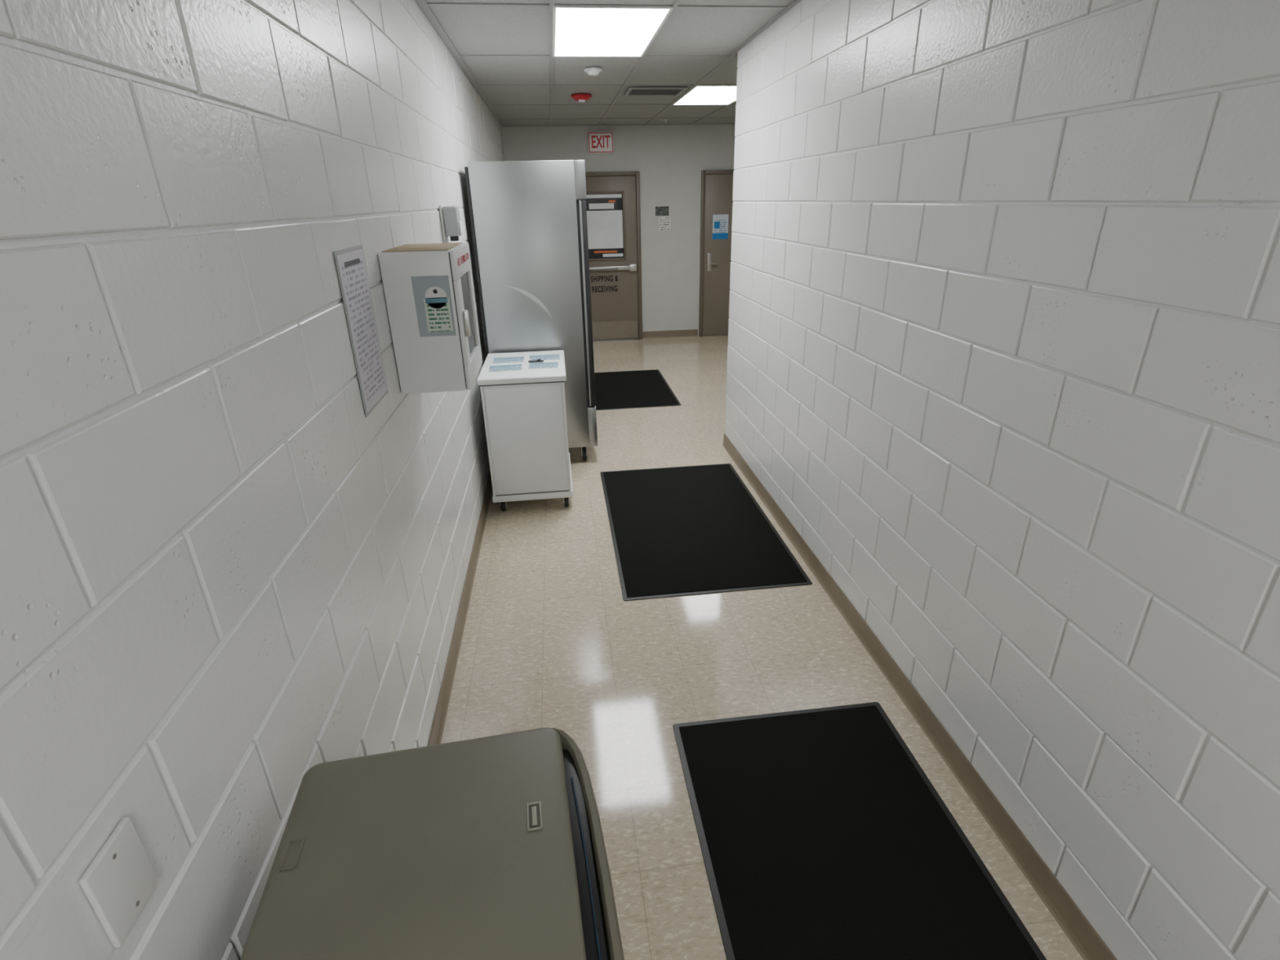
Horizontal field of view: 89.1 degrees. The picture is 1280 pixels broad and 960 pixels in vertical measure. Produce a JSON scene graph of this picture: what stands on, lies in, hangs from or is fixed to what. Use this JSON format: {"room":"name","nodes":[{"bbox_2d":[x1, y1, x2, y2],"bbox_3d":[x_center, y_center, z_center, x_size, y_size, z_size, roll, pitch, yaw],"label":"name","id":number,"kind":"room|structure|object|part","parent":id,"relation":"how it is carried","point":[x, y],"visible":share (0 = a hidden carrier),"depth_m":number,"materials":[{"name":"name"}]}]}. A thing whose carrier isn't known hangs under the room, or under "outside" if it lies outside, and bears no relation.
{"room":"service corridor","nodes":[
{"label":"service corridor","id":0,"kind":"room"},
{"bbox_2d":[0,0,503,959],"bbox_3d":[-1.086,-0.870,3.262,0.200,2.810,12.100,-4,24,-6],"label":"wall","id":1,"kind":"structure","parent":0,"point":[224,580],"depth_m":1.02,"materials":[{"name":"white brick"}]},
{"bbox_2d":[79,817,158,947],"bbox_3d":[-0.622,0.481,0.780,0.010,0.118,0.084,-4,24,-6],"label":"blank wall plate","id":2,"kind":"object","parent":1,"relation":"attached to","point":[119,882],"visible":1,"depth_m":0.77,"materials":[{"name":"plastic"}]},
{"bbox_2d":[333,244,388,417],"bbox_3d":[-0.806,-0.440,1.900,0.004,0.450,0.270,-4,24,-6],"label":"sheet","id":3,"kind":"object","parent":1,"relation":"attached to","point":[350,262],"visible":1,"depth_m":1.88,"materials":[{"name":"white paper"}]},
{"bbox_2d":[377,242,482,394],"bbox_3d":[-0.744,-0.613,2.405,0.259,0.475,0.440,-4,24,-6],"label":"upper cabinet","id":4,"kind":"object","parent":1,"relation":"attached to","point":[428,288],"visible":1,"depth_m":2.22,"materials":[{"name":"white metal"}]},
{"bbox_3d":[-0.644,-0.792,2.344,0.014,0.093,0.431,-4,24,-6],"label":"door rail","id":5,"kind":"part","parent":4,"relation":"part of","materials":[{"name":"white metal"}]},
{"bbox_3d":[-0.602,-0.545,2.259,0.018,0.090,0.025,-4,24,-6],"label":"door handle","id":6,"kind":"part","parent":4,"relation":"part of","materials":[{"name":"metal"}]},
{"bbox_3d":[-0.636,-0.443,2.495,0.014,0.083,0.431,-4,24,-6],"label":"door rail","id":7,"kind":"part","parent":4,"relation":"part of","materials":[{"name":"white metal"}]},
{"bbox_2d":[438,204,462,243],"bbox_3d":[-0.988,-1.341,3.413,0.094,0.190,0.120,-4,24,-6],"label":"dispenser","id":8,"kind":"object","parent":1,"relation":"attached to","point":[451,223],"visible":0.97,"depth_m":3.36,"materials":[{"name":"white plastic"}]},
{"bbox_3d":[-1.027,-1.338,3.409,0.014,0.190,0.120,-4,24,-6],"label":"plate","id":9,"kind":"part","parent":8,"relation":"part of","materials":[{"name":"white plastic"}]},
{"bbox_3d":[-0.944,-1.325,3.426,0.007,0.070,0.080,-4,24,-6],"label":"push lever","id":10,"kind":"part","parent":8,"relation":"part of","materials":[{"name":"white plastic"}]},
{"bbox_2d":[415,0,502,126],"bbox_3d":[-1.003,-2.122,2.735,0.022,0.009,12.100,-4,24,-6],"label":"left edge angle","id":11,"kind":"object","parent":1,"relation":"attached to","point":[419,2],"visible":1,"depth_m":4.04,"materials":[{"name":"grey metal"}]},
{"bbox_2d":[427,469,492,746],"bbox_3d":[-0.952,0.366,3.812,0.016,0.100,12.100,-4,24,-6],"label":"baseboard","id":12,"kind":"structure","parent":1,"relation":"attached to","point":[437,726],"depth_m":3.02,"materials":[{"name":"brown rubber"}]},
{"bbox_2d":[425,0,794,125],"bbox_3d":[1.451,-2.319,2.987,5.270,0.054,12.400,-4,24,-6],"label":"ceiling","id":13,"kind":"structure","parent":0,"point":[471,29],"depth_m":4.50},
{"bbox_2d":[420,0,503,126],"bbox_3d":[-0.984,-2.124,2.737,0.024,0.008,12.100,-4,24,-6],"label":"bar","id":14,"kind":"object","parent":13,"relation":"attached to","point":[427,7],"visible":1,"depth_m":4.05,"materials":[{"name":"grey metal"}]},
{"bbox_2d":[549,0,554,125],"bbox_3d":[-0.379,-2.165,2.802,0.024,0.008,12.100,-4,24,-6],"label":"bar","id":15,"kind":"object","parent":13,"relation":"attached to","point":[551,2],"visible":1,"depth_m":4.39,"materials":[{"name":"grey metal"}]},
{"bbox_2d":[552,5,555,57],"bbox_3d":[-0.496,-2.571,3.753,0.016,0.009,1.220,-4,24,-6],"label":"frame","id":16,"kind":"object","parent":13,"relation":"attached to","point":[554,6],"visible":1,"depth_m":3.61,"materials":[{"name":"white metal"}]},
{"bbox_2d":[570,93,591,102],"bbox_3d":[-0.534,-3.486,5.943,0.190,0.059,0.190,-4,24,-6],"label":"fire alarm strobe","id":17,"kind":"object","parent":13,"relation":"attached to","point":[578,97],"visible":1,"depth_m":5.89,"materials":[{"name":"red plastic"}]},
{"bbox_2d":[584,66,601,75],"bbox_3d":[-0.343,-2.988,4.758,0.130,0.041,0.130,-4,24,-6],"label":"smoke detector","id":18,"kind":"object","parent":13,"relation":"attached to","point":[592,71],"visible":1,"depth_m":4.72,"materials":[{"name":"white plastic"}]},
{"bbox_2d":[555,56,639,57],"bbox_3d":[-0.281,-2.826,4.331,0.570,0.009,0.020,-4,24,-6],"label":"frame","id":19,"kind":"object","parent":13,"relation":"attached to","point":[555,56],"visible":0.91,"depth_m":4.33,"materials":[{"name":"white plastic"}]},
{"bbox_2d":[459,54,737,57],"bbox_3d":[1.246,-2.937,4.503,4.970,0.007,0.024,-4,24,-6],"label":"cross tee","id":20,"kind":"object","parent":13,"relation":"attached to","point":[646,55],"visible":0.21,"depth_m":4.38,"materials":[{"name":"grey metal"}]},
{"bbox_2d":[426,2,787,8],"bbox_3d":[-0.148,-2.354,3.225,1.854,0.007,0.024,-4,24,-6],"label":"cross tee","id":21,"kind":"object","parent":13,"relation":"attached to","point":[428,3],"visible":0.86,"depth_m":3.21,"materials":[{"name":"grey metal"}]},
{"bbox_2d":[478,84,736,86],"bbox_3d":[1.093,-3.415,5.615,4.970,0.007,0.024,-4,24,-6],"label":"cross tee","id":22,"kind":"object","parent":13,"relation":"attached to","point":[638,84],"visible":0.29,"depth_m":5.46,"materials":[{"name":"grey metal"}]},
{"bbox_2d":[555,8,669,56],"bbox_3d":[-0.206,-2.592,3.784,0.570,0.006,1.180,-4,24,-6],"label":"ceiling light","id":23,"kind":"object","parent":13,"relation":"in","point":[580,32],"visible":1,"depth_m":3.68,"materials":[{"name":"white plastic"}]},
{"bbox_2d":[555,5,670,8],"bbox_3d":[-0.131,-2.356,3.237,0.570,0.009,0.020,-4,24,-6],"label":"frame","id":24,"kind":"object","parent":13,"relation":"attached to","point":[557,6],"visible":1,"depth_m":3.23,"materials":[{"name":"white metal"}]},
{"bbox_2d":[490,103,736,106],"bbox_3d":[0.941,-3.893,6.728,4.970,0.007,0.024,-4,24,-6],"label":"cross tee","id":25,"kind":"object","parent":13,"relation":"attached to","point":[627,104],"visible":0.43,"depth_m":6.55,"materials":[{"name":"grey metal"}]},
{"bbox_2d":[499,116,735,119],"bbox_3d":[0.789,-4.371,7.840,4.970,0.007,0.024,-4,24,-6],"label":"cross tee","id":26,"kind":"object","parent":13,"relation":"attached to","point":[724,117],"visible":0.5,"depth_m":7.72,"materials":[{"name":"grey metal"}]},
{"bbox_2d":[598,0,681,125],"bbox_3d":[0.227,-2.207,2.867,0.024,0.008,12.100,-4,24,-6],"label":"bar","id":27,"kind":"object","parent":13,"relation":"attached to","point":[676,2],"visible":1,"depth_m":4.64,"materials":[{"name":"grey metal"}]},
{"bbox_2d":[623,86,688,96],"bbox_3d":[0.133,-3.463,5.798,0.510,0.014,0.450,-4,24,-6],"label":"ceiling vent","id":28,"kind":"object","parent":13,"relation":"in","point":[631,91],"visible":1,"depth_m":5.77,"materials":[{"name":"grey metal"}]},
{"bbox_3d":[-0.105,-3.447,5.772,0.030,0.012,0.390,-4,24,-6],"label":"frame","id":29,"kind":"part","parent":28,"relation":"part of","materials":[{"name":"grey metal"}]},
{"bbox_3d":[0.107,-3.546,5.989,0.510,0.012,0.030,-4,24,-6],"label":"frame","id":30,"kind":"part","parent":28,"relation":"part of","materials":[{"name":"grey metal"}]},
{"bbox_3d":[0.159,-3.381,5.606,0.510,0.012,0.030,-4,24,-6],"label":"frame","id":31,"kind":"part","parent":28,"relation":"part of","materials":[{"name":"grey metal"}]},
{"bbox_3d":[0.371,-3.480,5.823,0.030,0.012,0.390,-4,24,-6],"label":"frame","id":32,"kind":"part","parent":28,"relation":"part of","materials":[{"name":"grey metal"}]},
{"bbox_2d":[640,7,673,57],"bbox_3d":[0.085,-2.611,3.815,0.016,0.009,1.220,-4,24,-6],"label":"frame","id":33,"kind":"object","parent":13,"relation":"attached to","point":[670,10],"visible":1,"depth_m":3.69,"materials":[{"name":"white metal"}]},
{"bbox_2d":[671,85,697,105],"bbox_3d":[0.409,-3.610,6.107,0.016,0.009,1.220,-4,24,-6],"label":"frame","id":34,"kind":"object","parent":13,"relation":"attached to","point":[694,87],"visible":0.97,"depth_m":6.01,"materials":[{"name":"white metal"}]},
{"bbox_2d":[673,104,719,105],"bbox_3d":[0.625,-3.864,6.685,0.570,0.009,0.020,-4,24,-6],"label":"frame","id":35,"kind":"object","parent":13,"relation":"attached to","point":[673,104],"visible":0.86,"depth_m":6.68,"materials":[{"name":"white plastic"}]},
{"bbox_2d":[674,86,736,104],"bbox_3d":[0.700,-3.630,6.138,0.570,0.006,1.180,-4,24,-6],"label":"ceiling light","id":36,"kind":"object","parent":13,"relation":"in","point":[700,95],"visible":0.79,"depth_m":6.15,"materials":[{"name":"white plastic"}]},
{"bbox_2d":[691,101,736,124],"bbox_3d":[1.437,-2.289,2.998,0.024,0.008,12.100,-4,24,-6],"label":"bar","id":37,"kind":"object","parent":13,"relation":"attached to","point":[726,105],"visible":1,"depth_m":7.42,"materials":[{"name":"grey metal"}]},
{"bbox_2d":[697,85,736,86],"bbox_3d":[0.775,-3.394,5.591,0.570,0.009,0.020,-4,24,-6],"label":"frame","id":38,"kind":"object","parent":13,"relation":"attached to","point":[698,86],"visible":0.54,"depth_m":5.58,"materials":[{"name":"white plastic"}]},
{"bbox_2d":[644,0,802,124],"bbox_3d":[0.832,-2.248,2.933,0.024,0.008,12.100,-4,24,-6],"label":"bar","id":39,"kind":"object","parent":13,"relation":"attached to","point":[735,53],"visible":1,"depth_m":5.31,"materials":[{"name":"grey metal"}]},
{"bbox_2d":[500,124,735,340],"bbox_3d":[0.712,-3.450,9.135,4.970,2.810,0.180,-4,24,-6],"label":"wall","id":40,"kind":"structure","parent":0,"point":[670,160],"depth_m":8.72,"materials":[{"name":"paint"}]},
{"bbox_2d":[587,131,613,153],"bbox_3d":[-0.511,-4.380,8.438,0.330,0.250,0.056,-4,24,-6],"label":"exit sign","id":41,"kind":"object","parent":40,"relation":"attached to","point":[598,142],"visible":1,"depth_m":8.41,"materials":[{"name":"white plastic"}]},
{"bbox_2d":[584,171,635,258],"bbox_3d":[-0.500,-3.569,8.792,0.912,1.085,0.050,-4,24,-6],"label":"door","id":42,"kind":"structure","parent":40,"relation":"in","point":[591,197],"depth_m":8.71,"materials":[{"name":"beige paint"}]},
{"bbox_2d":[586,191,622,194],"bbox_3d":[-0.491,-3.837,8.666,0.515,0.030,0.012,-4,24,-6],"label":"bead","id":43,"kind":"object","parent":42,"relation":"attached to","point":[587,192],"visible":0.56,"depth_m":8.66,"materials":[{"name":"beige paint"}]},
{"bbox_2d":[586,209,622,248],"bbox_3d":[-0.482,-3.409,8.852,0.495,0.483,0.002,-4,24,-6],"label":"paper sign","id":44,"kind":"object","parent":42,"relation":"attached to","point":[605,228],"depth_m":8.85,"materials":[{"name":"white paper"}]},
{"bbox_2d":[594,250,617,253],"bbox_3d":[-0.474,-3.149,8.965,0.320,0.025,0.002,-4,24,-6],"label":"tag","id":45,"kind":"object","parent":42,"relation":"attached to","point":[599,251],"visible":1,"depth_m":8.96,"materials":[{"name":"orange paper"}]},
{"bbox_3d":[-0.510,-4.043,8.587,0.912,0.052,0.050,-4,24,-6],"label":"frame","id":46,"kind":"part","parent":42,"relation":"part of","materials":[{"name":"beige paint"}]},
{"bbox_2d":[603,253,622,257],"bbox_3d":[-0.374,-3.112,8.995,0.280,0.040,0.002,-4,24,-6],"label":"tag","id":47,"kind":"object","parent":42,"relation":"attached to","point":[620,254],"visible":1,"depth_m":8.99,"materials":[{"name":"white paper"}]},
{"bbox_2d":[622,191,626,260],"bbox_3d":[-0.212,-3.464,8.864,0.030,0.883,0.012,-4,24,-6],"label":"bead","id":48,"kind":"object","parent":42,"relation":"attached to","point":[623,192],"visible":1,"depth_m":8.85,"materials":[{"name":"beige paint"}]},
{"bbox_2d":[503,123,735,126],"bbox_3d":[0.698,-4.655,8.505,4.970,0.009,0.022,-4,24,-6],"label":"edge angle","id":49,"kind":"object","parent":40,"relation":"attached to","point":[711,123],"visible":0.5,"depth_m":8.40,"materials":[{"name":"grey metal"}]},
{"bbox_2d":[635,171,642,339],"bbox_3d":[-0.011,-3.082,9.068,0.052,2.217,0.050,-4,24,-6],"label":"frame","id":50,"kind":"object","parent":40,"relation":"attached to","point":[637,173],"visible":1,"depth_m":9.02,"materials":[{"name":"beige paint"}]},
{"bbox_2d":[654,205,669,216],"bbox_3d":[0.301,-3.675,8.881,0.200,0.130,0.004,-4,24,-6],"label":"sign","id":51,"kind":"object","parent":40,"relation":"attached to","point":[660,211],"visible":1,"depth_m":8.88,"materials":[{"name":"grey plastic"}]},
{"bbox_2d":[658,216,670,231],"bbox_3d":[0.339,-3.530,8.948,0.160,0.180,0.003,-4,24,-6],"label":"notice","id":52,"kind":"object","parent":40,"relation":"attached to","point":[664,222],"visible":1,"depth_m":8.95,"materials":[{"name":"white paper"}]},
{"bbox_2d":[642,328,697,338],"bbox_3d":[0.449,-2.148,9.551,0.820,0.100,0.016,-4,24,-6],"label":"baseboard","id":53,"kind":"structure","parent":40,"relation":"attached to","point":[676,333],"depth_m":9.55,"materials":[{"name":"brown rubber"}]},
{"bbox_2d":[698,169,706,336],"bbox_3d":[0.875,-3.143,9.163,0.052,2.217,0.050,-4,24,-6],"label":"frame","id":54,"kind":"object","parent":40,"relation":"attached to","point":[703,171],"visible":1,"depth_m":9.11,"materials":[{"name":"beige paint"}]},
{"bbox_2d":[702,173,733,335],"bbox_3d":[1.354,-3.157,9.233,0.909,2.156,0.029,-4,24,-6],"label":"leaf","id":55,"kind":"object","parent":40,"relation":"attached to","point":[718,188],"visible":0.44,"depth_m":9.20,"materials":[{"name":"beige paint"}]},
{"bbox_2d":[707,253,711,271],"bbox_3d":[0.983,-3.083,9.194,0.050,0.240,0.008,-4,24,-6],"label":"plate","id":56,"kind":"object","parent":55,"relation":"attached to","point":[708,254],"visible":1,"depth_m":9.19,"materials":[{"name":"metal"}]},
{"bbox_2d":[712,214,728,233],"bbox_3d":[1.117,-3.516,9.028,0.220,0.320,0.003,-4,24,-6],"label":"paper","id":57,"kind":"object","parent":55,"relation":"attached to","point":[723,219],"visible":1,"depth_m":9.01,"materials":[{"name":"white paper"}]},
{"bbox_2d":[714,221,719,228],"bbox_3d":[1.068,-3.535,9.011,0.080,0.090,0.001,-4,24,-6],"label":"square","id":58,"kind":"object","parent":57,"relation":"attached to","point":[717,224],"visible":1,"depth_m":9.01,"materials":[{"name":"blue paper"}]},
{"bbox_2d":[712,232,728,239],"bbox_3d":[1.120,-3.405,9.074,0.220,0.080,0.001,-4,24,-6],"label":"band","id":59,"kind":"object","parent":57,"relation":"attached to","point":[723,235],"visible":1,"depth_m":9.07,"materials":[{"name":"blue paper"}]},
{"bbox_2d":[706,169,734,174],"bbox_3d":[1.333,-4.169,8.785,0.915,0.052,0.050,-4,24,-6],"label":"door frame","id":60,"kind":"structure","parent":40,"relation":"in","point":[708,171],"depth_m":8.73,"materials":[{"name":"beige paint"}]},
{"bbox_2d":[440,334,1083,959],"bbox_3d":[1.508,0.299,4.120,5.370,0.120,12.500,-4,24,-6],"label":"floor","id":61,"kind":"structure","parent":0,"point":[551,639],"depth_m":2.86,"materials":[{"name":"beige tile"}]},
{"bbox_2d":[240,727,624,959],"bbox_3d":[-0.289,1.044,1.138,0.516,0.952,0.620,-6,24,-10],"label":"waste bin","id":62,"kind":"object","parent":61,"relation":"on","point":[492,847],"visible":1,"depth_m":1.00,"materials":[{"name":"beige plastic"}]},
{"bbox_3d":[-0.066,0.674,1.046,0.058,0.181,0.593,-8,24,-15],"label":"rail","id":63,"kind":"part","parent":62,"relation":"part of","materials":[{"name":"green plastic"}]},
{"bbox_2d":[476,350,573,511],"bbox_3d":[-0.751,-0.348,4.436,0.532,0.904,0.740,-4,24,-6],"label":"base cabinet","id":64,"kind":"object","parent":61,"relation":"on","point":[525,414],"visible":1,"depth_m":4.08,"materials":[{"name":"metal"}]},
{"bbox_3d":[-0.951,-0.230,4.070,0.014,0.732,0.010,-4,24,-6],"label":"corner post","id":65,"kind":"part","parent":64,"relation":"part of","materials":[{"name":"white metal"}]},
{"bbox_2d":[487,364,523,372],"bbox_3d":[-0.858,-0.716,4.149,0.220,0.002,0.175,-5,24,-9],"label":"sheet","id":66,"kind":"object","parent":64,"relation":"on","point":[513,366],"visible":1,"depth_m":4.14,"materials":[{"name":"white paper"}]},
{"bbox_2d":[490,355,525,364],"bbox_3d":[-0.882,-0.806,4.360,0.220,0.002,0.175,-4,24,-6],"label":"sheet","id":67,"kind":"object","parent":64,"relation":"on","point":[507,359],"visible":1,"depth_m":4.35,"materials":[{"name":"white paper"}]},
{"bbox_3d":[-0.760,-0.746,4.264,0.532,0.037,0.740,-4,24,-6],"label":"lid","id":68,"kind":"part","parent":64,"relation":"part of","materials":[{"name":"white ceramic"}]},
{"bbox_3d":[-0.708,-0.248,4.096,0.464,0.700,0.007,-4,24,-6],"label":"panel","id":69,"kind":"part","parent":64,"relation":"part of","materials":[{"name":"white metal"}]},
{"bbox_3d":[-0.744,-0.030,4.575,0.520,0.043,0.730,-4,24,-6],"label":"rail","id":70,"kind":"part","parent":64,"relation":"part of","materials":[{"name":"white metal"}]},
{"bbox_2d":[528,358,543,362],"bbox_3d":[-0.686,-0.788,4.284,0.100,0.015,0.036,-4,24,-6],"label":"label holder","id":71,"kind":"object","parent":64,"relation":"on","point":[539,359],"visible":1,"depth_m":4.27,"materials":[{"name":"plastic"}]},
{"bbox_2d":[527,361,559,368],"bbox_3d":[-0.623,-0.740,4.193,0.200,0.002,0.170,-3,23,-4],"label":"sheet","id":72,"kind":"object","parent":64,"relation":"on","point":[553,364],"visible":1,"depth_m":4.19,"materials":[{"name":"white paper"}]},
{"bbox_2d":[528,354,561,360],"bbox_3d":[-0.646,-0.830,4.403,0.220,0.002,0.175,-5,24,-8],"label":"sheet","id":73,"kind":"object","parent":64,"relation":"on","point":[546,357],"visible":0.98,"depth_m":4.40,"materials":[{"name":"white paper"}]},
{"bbox_3d":[-0.465,-0.263,4.122,0.014,0.732,0.010,-4,24,-6],"label":"corner post","id":74,"kind":"part","parent":64,"relation":"part of","materials":[{"name":"white metal"}]},
{"bbox_2d":[464,160,597,460],"bbox_3d":[-0.766,-1.225,4.936,0.770,2.120,0.751,-4,24,-6],"label":"stainless steel refrigerator","id":75,"kind":"object","parent":61,"relation":"on","point":[529,228],"visible":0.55,"depth_m":4.43,"materials":[{"name":"silver metal"}]},
{"bbox_3d":[-1.138,-1.251,4.876,0.022,1.950,0.746,-4,24,-6],"label":"panel","id":76,"kind":"part","parent":75,"relation":"part of","materials":[{"name":"black plastic"}]},
{"bbox_3d":[-0.437,-2.114,4.599,0.070,0.235,0.750,-4,24,-6],"label":"header panel","id":77,"kind":"part","parent":75,"relation":"part of","materials":[{"name":"silver metal"}]},
{"bbox_3d":[-0.430,-1.348,4.929,0.016,1.418,0.746,-4,24,-6],"label":"door","id":78,"kind":"part","parent":75,"relation":"part of","materials":[{"name":"silver metal"}]},
{"bbox_3d":[-0.406,-1.350,4.931,0.032,1.418,0.746,-4,24,-6],"label":"door frame","id":79,"kind":"part","parent":75,"relation":"part of","materials":[{"name":"black plastic"}]},
{"bbox_2d":[592,338,639,342],"bbox_3d":[-0.460,-2.019,9.414,0.910,0.010,0.040,-4,24,-6],"label":"threshold","id":80,"kind":"object","parent":61,"relation":"on","point":[627,339],"visible":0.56,"depth_m":9.42,"materials":[{"name":"silver metal"}]},
{"bbox_2d":[594,369,681,410],"bbox_3d":[-0.140,-0.999,7.039,0.920,0.008,1.490,-4,24,-6],"label":"floor mat","id":81,"kind":"object","parent":61,"relation":"on","point":[627,389],"visible":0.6,"depth_m":6.91,"materials":[{"name":"rubber"}]},
{"bbox_2d":[600,463,812,600],"bbox_3d":[0.305,0.242,4.148,1.002,0.008,1.723,-4,24,-6],"label":"floor mat","id":82,"kind":"object","parent":61,"relation":"on","point":[682,531],"visible":1,"depth_m":3.92,"materials":[{"name":"rubber"}]},
{"bbox_2d":[672,702,1046,959],"bbox_3d":[0.637,1.217,1.880,0.840,0.008,1.515,-4,24,-6],"label":"floor mat","id":83,"kind":"object","parent":61,"relation":"on","point":[822,835],"visible":1,"depth_m":2.02,"materials":[{"name":"rubber"}]},
{"bbox_2d":[724,0,1279,959],"bbox_3d":[1.237,-0.114,1.398,0.200,2.810,7.530,-4,24,-6],"label":"wall","id":84,"kind":"structure","parent":0,"point":[1003,348],"depth_m":1.72,"materials":[{"name":"white brick"}]},
{"bbox_2d":[733,0,801,51],"bbox_3d":[1.100,-1.351,0.848,0.022,0.009,7.530,-4,24,-6],"label":"edge angle","id":85,"kind":"object","parent":84,"relation":"attached to","point":[794,2],"visible":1,"depth_m":3.61,"materials":[{"name":"grey metal"}]},
{"bbox_2d":[722,433,1117,959],"bbox_3d":[1.157,1.137,1.925,0.016,0.100,7.530,-4,24,-6],"label":"baseboard","id":86,"kind":"structure","parent":84,"relation":"attached to","point":[1087,942],"depth_m":2.27,"materials":[{"name":"brown rubber"}]},
{"bbox_3d":[-0.967,-3.017,8.965,0.052,2.217,0.050,-4,24,-6],"label":"frame","id":87,"kind":"object","parent":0,"visible":0},
{"bbox_2d":[576,175,639,340],"bbox_3d":[-0.489,-3.031,9.035,0.906,2.156,0.029,-4,24,-6],"label":"leaf","id":88,"kind":"object","parent":87,"relation":"attached to","point":[622,304],"visible":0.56,"depth_m":9.11,"materials":[{"name":"beige paint"}]},
{"bbox_2d":[588,203,613,208],"bbox_3d":[-0.517,-3.679,8.731,0.335,0.070,0.002,-4,24,-6],"label":"paper","id":89,"kind":"object","parent":88,"relation":"attached to","point":[592,206],"depth_m":8.73,"materials":[{"name":"white paper"}]},
{"bbox_2d":[591,275,617,282],"bbox_3d":[-0.497,-2.822,9.106,0.382,0.083,0.002,-4,24,-6],"label":"shipping lettering","id":90,"kind":"object","parent":88,"relation":"attached to","point":[616,278],"visible":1,"depth_m":9.10},
{"bbox_2d":[591,285,617,292],"bbox_3d":[-0.496,-2.694,9.161,0.357,0.083,0.002,-4,24,-6],"label":"door lettering","id":91,"kind":"object","parent":88,"relation":"attached to","point":[599,286],"visible":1,"depth_m":9.16},
{"bbox_2d":[588,257,624,261],"bbox_3d":[-0.474,-3.054,9.005,0.515,0.030,0.012,-4,24,-6],"label":"bead","id":92,"kind":"object","parent":88,"relation":"attached to","point":[609,259],"visible":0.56,"depth_m":9.00,"materials":[{"name":"beige paint"}]},
{"bbox_2d":[589,266,629,271],"bbox_3d":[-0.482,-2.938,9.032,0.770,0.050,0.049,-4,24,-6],"label":"bar","id":93,"kind":"object","parent":88,"relation":"attached to","point":[620,268],"visible":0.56,"depth_m":9.03,"materials":[{"name":"silver metal"}]},
{"bbox_3d":[-0.482,-2.938,9.032,0.770,0.050,0.049,-4,24,-6],"label":"rail","id":94,"kind":"part","parent":93,"relation":"part of","materials":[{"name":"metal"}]},
{"bbox_2d":[629,264,636,271],"bbox_3d":[-0.099,-2.962,9.069,0.100,0.090,0.059,-4,24,-6],"label":"bar","id":95,"kind":"object","parent":93,"relation":"attached to","point":[632,267],"depth_m":9.04,"materials":[{"name":"silver metal"}]},
{"bbox_2d":[591,320,637,339],"bbox_3d":[-0.468,-2.163,9.393,0.870,0.250,0.003,-4,24,-6],"label":"kick plate","id":96,"kind":"object","parent":88,"relation":"attached to","point":[617,329],"visible":0.64,"depth_m":9.40,"materials":[{"name":"brown metal"}]}
]}

